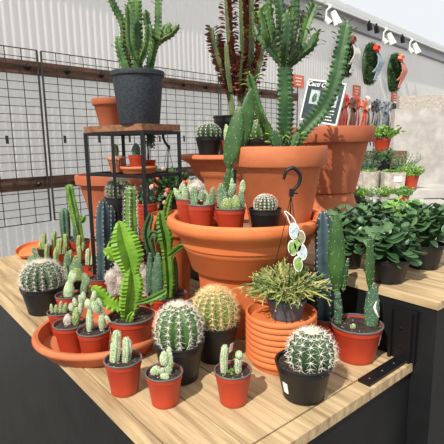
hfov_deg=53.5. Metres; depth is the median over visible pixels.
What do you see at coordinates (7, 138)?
grid panel
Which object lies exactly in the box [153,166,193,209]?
flowering shrub
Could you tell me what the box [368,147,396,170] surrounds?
succulent
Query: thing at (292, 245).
picture
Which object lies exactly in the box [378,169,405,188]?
succulent pot
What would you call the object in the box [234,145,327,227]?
pot
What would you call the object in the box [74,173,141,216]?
terracotta pot
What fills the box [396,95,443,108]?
wall
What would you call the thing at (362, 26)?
trim
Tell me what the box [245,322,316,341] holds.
terracotta saucer
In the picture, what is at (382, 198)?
pot
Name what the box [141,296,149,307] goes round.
pot
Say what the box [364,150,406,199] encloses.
plinth
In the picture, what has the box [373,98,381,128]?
ribbon bow
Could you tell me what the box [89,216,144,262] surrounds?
terracotta pot
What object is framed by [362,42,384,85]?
wreath
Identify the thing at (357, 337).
pot
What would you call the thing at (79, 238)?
cactus
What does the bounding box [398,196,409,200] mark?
pot
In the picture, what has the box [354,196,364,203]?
pot
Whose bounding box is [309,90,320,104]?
picture
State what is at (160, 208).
pot
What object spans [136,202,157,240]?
pot
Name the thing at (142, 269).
cactus
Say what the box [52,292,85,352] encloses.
cactus
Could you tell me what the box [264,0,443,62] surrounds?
trim
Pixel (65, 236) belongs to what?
cactus
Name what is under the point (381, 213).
jade plant
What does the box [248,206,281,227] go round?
pot
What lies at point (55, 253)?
cactus
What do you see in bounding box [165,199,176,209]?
pot
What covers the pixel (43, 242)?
cactus
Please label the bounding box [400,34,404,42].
lamp
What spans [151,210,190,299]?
terracotta pot
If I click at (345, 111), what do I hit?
ribbon bow
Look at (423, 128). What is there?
wall
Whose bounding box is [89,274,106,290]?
pot
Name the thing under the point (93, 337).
pot
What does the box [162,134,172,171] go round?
hanger
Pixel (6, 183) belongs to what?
wooden rail
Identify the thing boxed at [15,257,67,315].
barrel cactus
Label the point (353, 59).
wreath
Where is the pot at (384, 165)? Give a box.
[377,160,390,170]
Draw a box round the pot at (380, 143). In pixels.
[374,138,391,150]
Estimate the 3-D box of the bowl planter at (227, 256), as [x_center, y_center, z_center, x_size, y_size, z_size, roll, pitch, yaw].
[0.060,0.120,1.114,0.389,0.287,0.389,-1,10,0]
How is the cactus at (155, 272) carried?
on the display table at (43, 401)
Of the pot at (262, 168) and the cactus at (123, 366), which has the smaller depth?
the cactus at (123, 366)
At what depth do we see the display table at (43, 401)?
0.87 m
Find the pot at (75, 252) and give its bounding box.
[72,249,85,258]
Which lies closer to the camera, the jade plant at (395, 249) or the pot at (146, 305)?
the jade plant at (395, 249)
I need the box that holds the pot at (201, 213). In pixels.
[187,201,215,226]
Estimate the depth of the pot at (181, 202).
1.04 m
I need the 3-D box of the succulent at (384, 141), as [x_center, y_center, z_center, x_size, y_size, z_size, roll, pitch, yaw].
[0.993,-0.520,2.700,0.231,0.166,0.221,-8,13,-36]
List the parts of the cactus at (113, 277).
woolly stem, woolly stem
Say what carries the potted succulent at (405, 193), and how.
on the plant shelf at (427, 201)
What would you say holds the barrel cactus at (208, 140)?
on the terracotta pot at (210, 170)
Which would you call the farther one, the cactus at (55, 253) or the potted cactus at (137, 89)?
the cactus at (55, 253)
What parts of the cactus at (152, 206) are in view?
stem, stem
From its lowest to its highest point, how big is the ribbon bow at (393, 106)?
0.541 m
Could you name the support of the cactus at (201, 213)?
on the bowl planter at (227, 256)
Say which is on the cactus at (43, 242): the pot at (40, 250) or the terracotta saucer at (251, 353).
the pot at (40, 250)
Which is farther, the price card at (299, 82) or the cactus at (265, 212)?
the price card at (299, 82)
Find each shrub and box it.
[136,183,150,210]
[138,167,172,210]
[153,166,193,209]
[384,150,423,170]
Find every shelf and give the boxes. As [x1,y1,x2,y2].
[87,171,180,178]
[356,184,443,199]
[356,199,443,207]
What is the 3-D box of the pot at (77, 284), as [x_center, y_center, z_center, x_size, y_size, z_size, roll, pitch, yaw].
[-0.448,0.200,1.365,0.081,0.055,0.081,-1,10,0]
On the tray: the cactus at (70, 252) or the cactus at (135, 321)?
the cactus at (135, 321)
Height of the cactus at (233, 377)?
0.110 m
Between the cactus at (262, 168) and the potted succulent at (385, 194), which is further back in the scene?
the potted succulent at (385, 194)
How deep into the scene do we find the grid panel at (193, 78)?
3.36 m
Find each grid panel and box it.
[0,45,51,227]
[40,51,145,219]
[144,66,219,199]
[220,81,297,130]
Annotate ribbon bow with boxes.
[337,97,345,125]
[343,93,348,125]
[348,97,357,124]
[355,96,361,124]
[360,99,368,125]
[362,96,371,143]
[369,101,378,146]
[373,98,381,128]
[380,101,388,137]
[386,99,391,137]
[389,102,395,127]
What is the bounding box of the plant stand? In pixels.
[83,123,181,274]
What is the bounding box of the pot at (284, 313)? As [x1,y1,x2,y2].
[266,297,307,321]
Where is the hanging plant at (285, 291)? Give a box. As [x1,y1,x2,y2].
[232,166,338,321]
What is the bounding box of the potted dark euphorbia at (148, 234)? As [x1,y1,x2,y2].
[142,213,158,262]
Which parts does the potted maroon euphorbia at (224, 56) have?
stem, stem, stem, stem, stem, stem, stem, stem, stem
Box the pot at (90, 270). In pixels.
[88,268,97,275]
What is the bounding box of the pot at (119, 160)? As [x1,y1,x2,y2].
[107,156,125,171]
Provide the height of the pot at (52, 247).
0.045 m
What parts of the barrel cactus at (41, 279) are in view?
stem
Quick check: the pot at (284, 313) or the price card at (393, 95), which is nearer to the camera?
the pot at (284, 313)
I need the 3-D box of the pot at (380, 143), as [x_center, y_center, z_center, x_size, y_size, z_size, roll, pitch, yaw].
[0.986,-0.477,2.711,0.107,0.076,0.107,-1,10,0]
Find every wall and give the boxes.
[0,0,443,256]
[389,108,443,199]
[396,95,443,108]
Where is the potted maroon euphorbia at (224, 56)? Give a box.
[204,0,269,153]
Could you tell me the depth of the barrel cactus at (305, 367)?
0.77 m
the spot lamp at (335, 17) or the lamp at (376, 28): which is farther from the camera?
the lamp at (376, 28)
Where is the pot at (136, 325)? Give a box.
[107,306,154,353]
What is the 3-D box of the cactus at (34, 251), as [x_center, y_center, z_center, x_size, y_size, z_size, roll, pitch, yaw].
[-0.625,0.146,1.477,0.068,0.127,0.068,-1,10,0]
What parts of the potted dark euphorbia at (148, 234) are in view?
stem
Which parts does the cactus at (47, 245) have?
stem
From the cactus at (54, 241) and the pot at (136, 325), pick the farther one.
the cactus at (54, 241)
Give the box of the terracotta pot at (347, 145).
[292,125,374,193]
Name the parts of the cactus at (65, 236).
stem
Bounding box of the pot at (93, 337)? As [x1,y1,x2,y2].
[76,322,110,352]
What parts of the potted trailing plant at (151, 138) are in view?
pot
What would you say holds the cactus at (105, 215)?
on the display table at (43, 401)
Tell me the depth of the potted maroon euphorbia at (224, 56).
1.48 m
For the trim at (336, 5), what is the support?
attached to the wall at (86, 28)
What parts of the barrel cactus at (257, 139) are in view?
stem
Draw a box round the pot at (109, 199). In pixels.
[104,196,124,223]
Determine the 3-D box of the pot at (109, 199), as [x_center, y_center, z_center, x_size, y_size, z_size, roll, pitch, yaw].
[-0.327,-0.016,1.408,0.089,0.134,0.089,-1,10,0]
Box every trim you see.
[263,0,443,60]
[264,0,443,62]
[313,0,443,52]
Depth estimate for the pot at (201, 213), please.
0.99 m
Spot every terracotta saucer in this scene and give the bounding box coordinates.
[15,241,40,257]
[120,165,157,173]
[245,299,316,329]
[245,316,316,335]
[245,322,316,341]
[246,328,289,347]
[246,334,284,353]
[246,339,275,358]
[246,345,275,364]
[246,350,278,374]
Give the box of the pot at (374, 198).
[366,196,377,201]
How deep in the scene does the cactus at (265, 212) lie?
0.97 m
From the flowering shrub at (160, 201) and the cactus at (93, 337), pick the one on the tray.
the cactus at (93, 337)
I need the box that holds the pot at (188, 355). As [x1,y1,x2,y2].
[153,334,204,385]
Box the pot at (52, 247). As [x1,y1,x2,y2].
[50,245,54,256]
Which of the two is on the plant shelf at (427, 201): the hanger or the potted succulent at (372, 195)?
the potted succulent at (372, 195)
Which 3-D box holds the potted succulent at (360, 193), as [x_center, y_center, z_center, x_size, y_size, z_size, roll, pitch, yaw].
[0.619,-0.125,1.992,0.094,0.079,0.104,-1,10,0]
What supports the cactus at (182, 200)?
on the bowl planter at (227, 256)
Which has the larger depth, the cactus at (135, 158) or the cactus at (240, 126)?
the cactus at (135, 158)
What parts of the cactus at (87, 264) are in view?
stem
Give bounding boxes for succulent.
[353,186,369,203]
[357,149,388,185]
[365,186,380,201]
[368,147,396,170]
[371,124,404,150]
[374,185,396,201]
[395,186,416,200]
[397,164,424,188]
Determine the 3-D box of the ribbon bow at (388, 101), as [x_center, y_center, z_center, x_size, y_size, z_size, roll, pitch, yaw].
[2.106,-1.293,5.634,0.050,0.534,0.216,9,14,43]
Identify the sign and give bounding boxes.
[299,78,346,125]
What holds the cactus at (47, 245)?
on the display table at (43, 401)
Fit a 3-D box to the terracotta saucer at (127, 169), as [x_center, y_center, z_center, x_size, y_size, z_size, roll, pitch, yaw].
[-0.250,-0.158,1.323,0.112,0.022,0.112,-1,10,0]
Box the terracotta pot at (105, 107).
[91,97,119,125]
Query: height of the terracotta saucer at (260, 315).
0.026 m
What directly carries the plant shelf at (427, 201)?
on the floor
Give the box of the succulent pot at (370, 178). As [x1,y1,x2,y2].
[362,168,379,188]
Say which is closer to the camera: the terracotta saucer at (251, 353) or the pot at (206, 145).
the terracotta saucer at (251, 353)
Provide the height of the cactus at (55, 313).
0.084 m
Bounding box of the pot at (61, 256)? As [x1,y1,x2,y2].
[58,254,64,263]
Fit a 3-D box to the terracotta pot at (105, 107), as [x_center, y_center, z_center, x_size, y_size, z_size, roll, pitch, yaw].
[-0.346,-0.340,1.370,0.112,0.083,0.112,-1,10,0]
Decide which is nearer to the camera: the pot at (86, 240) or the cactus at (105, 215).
the cactus at (105, 215)
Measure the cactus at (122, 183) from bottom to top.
0.203 m
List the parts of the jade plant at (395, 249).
pot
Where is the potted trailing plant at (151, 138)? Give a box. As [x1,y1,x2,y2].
[145,134,155,164]
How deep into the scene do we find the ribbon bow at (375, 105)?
5.30 m
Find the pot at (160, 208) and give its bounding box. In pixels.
[154,199,162,210]
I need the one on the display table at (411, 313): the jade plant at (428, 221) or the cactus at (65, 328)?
the jade plant at (428, 221)
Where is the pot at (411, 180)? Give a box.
[405,175,418,188]
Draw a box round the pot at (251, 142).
[246,139,270,145]
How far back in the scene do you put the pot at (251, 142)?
1.37 m
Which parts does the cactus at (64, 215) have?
stem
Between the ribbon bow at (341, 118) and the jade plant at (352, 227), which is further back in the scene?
the ribbon bow at (341, 118)
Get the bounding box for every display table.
[0,244,412,443]
[136,200,443,443]
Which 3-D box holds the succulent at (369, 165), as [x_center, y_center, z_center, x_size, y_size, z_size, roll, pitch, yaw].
[0.778,-0.297,2.390,0.238,0.200,0.214,-10,14,-42]
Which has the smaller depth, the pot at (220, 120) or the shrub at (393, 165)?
the pot at (220, 120)
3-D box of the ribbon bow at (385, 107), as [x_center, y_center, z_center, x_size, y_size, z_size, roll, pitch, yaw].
[2.033,-1.228,5.523,0.051,0.564,0.206,9,14,43]
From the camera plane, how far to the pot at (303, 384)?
0.77 m
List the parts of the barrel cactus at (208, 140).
stem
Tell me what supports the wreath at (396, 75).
attached to the wall at (86, 28)
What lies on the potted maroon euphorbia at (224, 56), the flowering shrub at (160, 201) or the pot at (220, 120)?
the pot at (220, 120)
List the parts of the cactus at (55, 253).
stem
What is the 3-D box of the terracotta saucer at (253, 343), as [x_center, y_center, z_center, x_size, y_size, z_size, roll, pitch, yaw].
[0.124,0.246,0.931,0.149,0.026,0.149,-1,10,0]
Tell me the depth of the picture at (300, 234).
0.86 m
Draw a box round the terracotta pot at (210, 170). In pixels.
[181,153,245,202]
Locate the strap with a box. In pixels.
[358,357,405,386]
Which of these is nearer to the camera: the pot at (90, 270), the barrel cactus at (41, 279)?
the barrel cactus at (41, 279)
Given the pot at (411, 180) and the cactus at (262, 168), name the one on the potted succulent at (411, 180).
the pot at (411, 180)
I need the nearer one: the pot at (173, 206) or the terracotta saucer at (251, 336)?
the terracotta saucer at (251, 336)
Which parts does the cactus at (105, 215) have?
stem, stem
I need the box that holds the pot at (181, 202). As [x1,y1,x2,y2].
[175,197,199,223]
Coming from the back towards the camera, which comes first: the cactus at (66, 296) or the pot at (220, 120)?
the pot at (220, 120)
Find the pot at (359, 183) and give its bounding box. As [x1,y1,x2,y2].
[357,171,361,185]
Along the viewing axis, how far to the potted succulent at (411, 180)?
2.20 m
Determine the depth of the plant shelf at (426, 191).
2.15 m
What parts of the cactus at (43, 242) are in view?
stem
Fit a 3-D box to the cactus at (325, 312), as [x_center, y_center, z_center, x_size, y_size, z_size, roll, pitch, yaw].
[0.237,0.127,0.994,0.069,0.308,0.069,-2,10,-4]
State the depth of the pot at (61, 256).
1.71 m
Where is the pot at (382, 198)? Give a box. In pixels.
[378,196,389,201]
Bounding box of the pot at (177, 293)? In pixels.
[146,287,186,312]
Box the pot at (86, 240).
[69,238,89,254]
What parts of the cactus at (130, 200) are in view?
stem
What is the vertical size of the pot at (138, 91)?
0.145 m
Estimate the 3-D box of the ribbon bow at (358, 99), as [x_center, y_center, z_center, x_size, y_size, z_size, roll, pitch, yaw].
[1.543,-1.167,5.057,0.052,0.544,0.210,9,14,43]
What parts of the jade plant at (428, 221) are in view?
pot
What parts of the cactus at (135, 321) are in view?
stem, stem, stem, stem, stem, stem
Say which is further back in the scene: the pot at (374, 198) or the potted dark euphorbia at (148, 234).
the pot at (374, 198)
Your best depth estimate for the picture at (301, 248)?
0.86 m
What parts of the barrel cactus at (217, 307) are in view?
stem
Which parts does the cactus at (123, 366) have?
stem, stem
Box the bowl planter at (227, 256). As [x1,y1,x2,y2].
[166,203,319,339]
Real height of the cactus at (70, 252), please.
0.101 m
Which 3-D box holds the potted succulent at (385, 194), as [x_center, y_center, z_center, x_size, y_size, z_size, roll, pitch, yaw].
[0.732,-0.127,1.994,0.101,0.080,0.102,-1,10,0]
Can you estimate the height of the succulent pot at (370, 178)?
0.104 m
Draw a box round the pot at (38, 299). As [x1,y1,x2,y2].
[19,281,65,315]
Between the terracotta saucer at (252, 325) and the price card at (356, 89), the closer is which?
the terracotta saucer at (252, 325)
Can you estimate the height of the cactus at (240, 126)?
0.339 m
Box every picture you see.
[289,242,295,254]
[290,224,298,238]
[294,239,300,250]
[294,258,301,270]
[297,231,304,242]
[298,245,305,258]
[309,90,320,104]
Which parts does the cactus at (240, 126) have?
stem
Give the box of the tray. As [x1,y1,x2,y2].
[31,305,158,367]
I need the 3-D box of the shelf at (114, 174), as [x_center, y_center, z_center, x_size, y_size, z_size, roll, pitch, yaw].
[-0.275,-0.149,1.367,0.266,0.009,0.157,7,13,37]
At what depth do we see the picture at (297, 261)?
0.86 m
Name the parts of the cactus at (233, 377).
stem, stem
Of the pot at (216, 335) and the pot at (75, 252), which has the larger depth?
the pot at (75, 252)
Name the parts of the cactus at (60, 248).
stem, stem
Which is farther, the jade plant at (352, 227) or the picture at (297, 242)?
the jade plant at (352, 227)
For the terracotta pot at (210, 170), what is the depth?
1.39 m
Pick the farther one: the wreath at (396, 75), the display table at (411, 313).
the wreath at (396, 75)
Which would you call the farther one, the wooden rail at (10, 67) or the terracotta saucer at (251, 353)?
the wooden rail at (10, 67)
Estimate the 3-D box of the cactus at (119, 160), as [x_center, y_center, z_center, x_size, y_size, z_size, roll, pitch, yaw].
[-0.333,-0.201,1.385,0.061,0.088,0.061,-1,10,0]
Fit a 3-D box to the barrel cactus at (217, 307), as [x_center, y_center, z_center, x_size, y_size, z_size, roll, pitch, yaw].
[-0.015,0.212,0.947,0.118,0.167,0.116,6,13,35]
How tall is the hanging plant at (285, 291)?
0.314 m
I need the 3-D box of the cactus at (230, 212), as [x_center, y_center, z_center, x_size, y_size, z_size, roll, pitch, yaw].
[0.019,-0.030,0.990,0.070,0.136,0.070,3,11,18]
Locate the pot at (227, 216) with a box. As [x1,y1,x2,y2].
[215,206,245,227]
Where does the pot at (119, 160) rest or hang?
on the cactus at (119, 160)
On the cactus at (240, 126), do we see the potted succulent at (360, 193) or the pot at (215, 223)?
the pot at (215, 223)
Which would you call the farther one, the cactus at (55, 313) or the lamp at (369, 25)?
the lamp at (369, 25)
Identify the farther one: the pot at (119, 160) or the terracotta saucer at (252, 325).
the pot at (119, 160)
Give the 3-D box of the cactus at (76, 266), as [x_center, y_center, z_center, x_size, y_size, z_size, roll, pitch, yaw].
[-0.449,0.158,1.357,0.083,0.140,0.081,-1,10,0]
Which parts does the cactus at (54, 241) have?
stem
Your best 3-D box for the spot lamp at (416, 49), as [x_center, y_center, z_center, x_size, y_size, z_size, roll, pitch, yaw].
[2.633,-2.404,6.017,0.202,0.220,0.097,-2,10,-8]
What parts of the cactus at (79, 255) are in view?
stem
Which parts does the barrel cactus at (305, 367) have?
stem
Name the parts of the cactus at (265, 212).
stem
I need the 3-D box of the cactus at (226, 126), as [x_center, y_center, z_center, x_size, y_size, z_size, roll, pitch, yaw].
[0.022,-0.255,1.361,0.047,0.096,0.047,-1,10,0]
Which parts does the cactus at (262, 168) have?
stem, stem, stem, stem, stem, stem, stem, stem, stem, stem, stem, stem, stem, stem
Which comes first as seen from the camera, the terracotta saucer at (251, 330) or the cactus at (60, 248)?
the terracotta saucer at (251, 330)
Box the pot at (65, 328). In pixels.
[52,316,85,352]
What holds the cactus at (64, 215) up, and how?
on the display table at (43, 401)
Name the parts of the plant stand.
leg, leg, frame, leg, leg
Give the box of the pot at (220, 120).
[213,115,257,153]
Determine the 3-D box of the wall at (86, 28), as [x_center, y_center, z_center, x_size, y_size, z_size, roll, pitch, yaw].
[0.729,-0.843,4.506,0.011,2.460,14.500,9,14,43]
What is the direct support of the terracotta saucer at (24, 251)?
on the display table at (43, 401)
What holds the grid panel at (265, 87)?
attached to the wooden rail at (10, 67)
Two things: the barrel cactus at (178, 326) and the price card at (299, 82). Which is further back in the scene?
the price card at (299, 82)
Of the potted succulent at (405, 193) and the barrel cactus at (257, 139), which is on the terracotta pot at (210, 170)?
the barrel cactus at (257, 139)
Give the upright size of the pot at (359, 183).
0.081 m
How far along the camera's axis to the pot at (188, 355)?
0.84 m
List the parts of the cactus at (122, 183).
stem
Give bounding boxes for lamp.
[324,4,342,26]
[367,20,372,30]
[374,23,379,33]
[381,27,396,45]
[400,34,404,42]
[408,38,421,54]
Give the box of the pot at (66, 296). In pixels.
[55,290,79,306]
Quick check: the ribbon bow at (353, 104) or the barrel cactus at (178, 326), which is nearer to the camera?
the barrel cactus at (178, 326)
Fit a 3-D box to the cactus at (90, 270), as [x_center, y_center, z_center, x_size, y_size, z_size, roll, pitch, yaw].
[-0.430,0.155,1.490,0.046,0.099,0.046,-1,10,0]
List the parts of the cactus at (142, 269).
woolly stem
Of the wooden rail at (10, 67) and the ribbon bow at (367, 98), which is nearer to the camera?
the wooden rail at (10, 67)
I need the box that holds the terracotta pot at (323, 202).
[312,192,355,237]
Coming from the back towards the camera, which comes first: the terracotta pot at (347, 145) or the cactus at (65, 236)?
the cactus at (65, 236)
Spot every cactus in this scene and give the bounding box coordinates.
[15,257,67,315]
[27,247,39,263]
[37,233,50,257]
[40,243,52,260]
[46,301,74,336]
[50,231,58,256]
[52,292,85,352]
[53,250,62,267]
[54,238,66,263]
[55,270,90,306]
[56,208,72,246]
[63,233,72,250]
[63,251,89,295]
[65,184,89,254]
[68,250,75,262]
[72,235,85,258]
[75,246,84,262]
[76,291,110,352]
[81,248,92,274]
[88,256,97,275]
[89,199,114,290]
[91,221,166,353]
[103,330,142,397]
[104,177,132,223]
[104,262,122,300]
[106,0,181,124]
[106,144,125,171]
[121,184,140,240]
[128,143,145,166]
[136,179,157,240]
[139,263,149,307]
[145,190,186,312]
[145,347,182,408]
[152,299,204,385]
[173,180,199,223]
[187,179,215,226]
[192,283,240,364]
[195,123,221,154]
[213,88,254,226]
[214,345,251,408]
[215,178,245,227]
[222,124,227,152]
[234,0,357,227]
[246,119,272,145]
[248,193,281,227]
[275,324,338,405]
[314,211,334,344]
[328,212,383,364]
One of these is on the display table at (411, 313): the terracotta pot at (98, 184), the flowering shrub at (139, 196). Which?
the flowering shrub at (139, 196)
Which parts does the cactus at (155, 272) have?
stem, stem, stem, stem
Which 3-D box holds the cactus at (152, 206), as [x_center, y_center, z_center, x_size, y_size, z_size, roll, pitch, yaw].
[-0.231,-0.040,1.362,0.068,0.193,0.068,-7,12,-31]
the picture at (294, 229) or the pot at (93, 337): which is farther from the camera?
the pot at (93, 337)
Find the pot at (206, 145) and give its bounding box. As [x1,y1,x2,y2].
[195,137,221,154]
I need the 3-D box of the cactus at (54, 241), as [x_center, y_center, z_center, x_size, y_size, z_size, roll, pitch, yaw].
[-0.704,0.091,1.840,0.057,0.109,0.057,-1,10,0]
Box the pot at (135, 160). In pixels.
[128,155,145,166]
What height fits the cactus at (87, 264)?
0.102 m
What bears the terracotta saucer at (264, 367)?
on the display table at (43, 401)
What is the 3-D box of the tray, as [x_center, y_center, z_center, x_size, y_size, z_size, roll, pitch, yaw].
[-0.286,0.264,1.043,0.304,0.040,0.304,-1,10,0]
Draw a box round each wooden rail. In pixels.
[0,57,296,100]
[0,167,194,192]
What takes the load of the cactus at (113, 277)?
on the display table at (43, 401)
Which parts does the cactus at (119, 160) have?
stem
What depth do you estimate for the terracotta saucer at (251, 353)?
0.88 m
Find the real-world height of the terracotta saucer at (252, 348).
0.026 m
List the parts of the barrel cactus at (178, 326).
stem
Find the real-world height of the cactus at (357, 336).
0.315 m
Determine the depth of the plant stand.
1.31 m
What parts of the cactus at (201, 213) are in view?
woolly stem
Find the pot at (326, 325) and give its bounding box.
[317,320,334,344]
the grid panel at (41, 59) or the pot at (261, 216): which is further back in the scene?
the grid panel at (41, 59)
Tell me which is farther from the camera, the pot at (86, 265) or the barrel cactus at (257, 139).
the pot at (86, 265)
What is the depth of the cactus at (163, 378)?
0.77 m
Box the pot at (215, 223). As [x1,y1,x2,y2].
[213,195,228,226]
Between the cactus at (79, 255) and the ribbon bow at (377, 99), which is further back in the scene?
the ribbon bow at (377, 99)
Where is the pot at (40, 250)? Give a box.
[37,248,50,257]
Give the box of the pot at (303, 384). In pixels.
[275,348,333,405]
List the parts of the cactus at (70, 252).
stem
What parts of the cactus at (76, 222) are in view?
stem, stem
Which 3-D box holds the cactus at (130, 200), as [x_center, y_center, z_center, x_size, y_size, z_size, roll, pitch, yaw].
[-0.255,0.067,1.246,0.065,0.353,0.059,-1,10,0]
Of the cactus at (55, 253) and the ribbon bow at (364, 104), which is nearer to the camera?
the cactus at (55, 253)
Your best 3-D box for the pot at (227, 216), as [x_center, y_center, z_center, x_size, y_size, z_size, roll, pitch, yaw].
[0.020,0.002,0.996,0.070,0.072,0.070,-1,10,0]
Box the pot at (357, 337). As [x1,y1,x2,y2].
[331,313,383,364]
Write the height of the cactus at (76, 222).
0.300 m
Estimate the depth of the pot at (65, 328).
0.96 m
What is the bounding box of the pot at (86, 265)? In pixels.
[81,262,92,274]
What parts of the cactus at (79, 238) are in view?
stem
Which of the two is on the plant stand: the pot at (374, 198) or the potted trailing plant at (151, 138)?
the potted trailing plant at (151, 138)
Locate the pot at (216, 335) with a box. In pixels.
[201,318,238,364]
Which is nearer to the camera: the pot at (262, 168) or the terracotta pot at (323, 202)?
the pot at (262, 168)
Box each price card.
[292,74,303,88]
[352,85,360,96]
[391,91,396,101]
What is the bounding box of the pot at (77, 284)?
[64,275,89,295]
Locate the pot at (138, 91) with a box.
[110,68,164,124]
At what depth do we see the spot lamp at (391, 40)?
5.41 m
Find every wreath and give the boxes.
[343,35,360,77]
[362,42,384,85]
[387,52,407,92]
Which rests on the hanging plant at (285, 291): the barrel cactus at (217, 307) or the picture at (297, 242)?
the picture at (297, 242)
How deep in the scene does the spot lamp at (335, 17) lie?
4.46 m
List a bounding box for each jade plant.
[314,204,384,268]
[346,199,396,226]
[354,220,427,284]
[382,195,423,217]
[393,201,443,269]
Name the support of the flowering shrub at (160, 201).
on the display table at (411, 313)

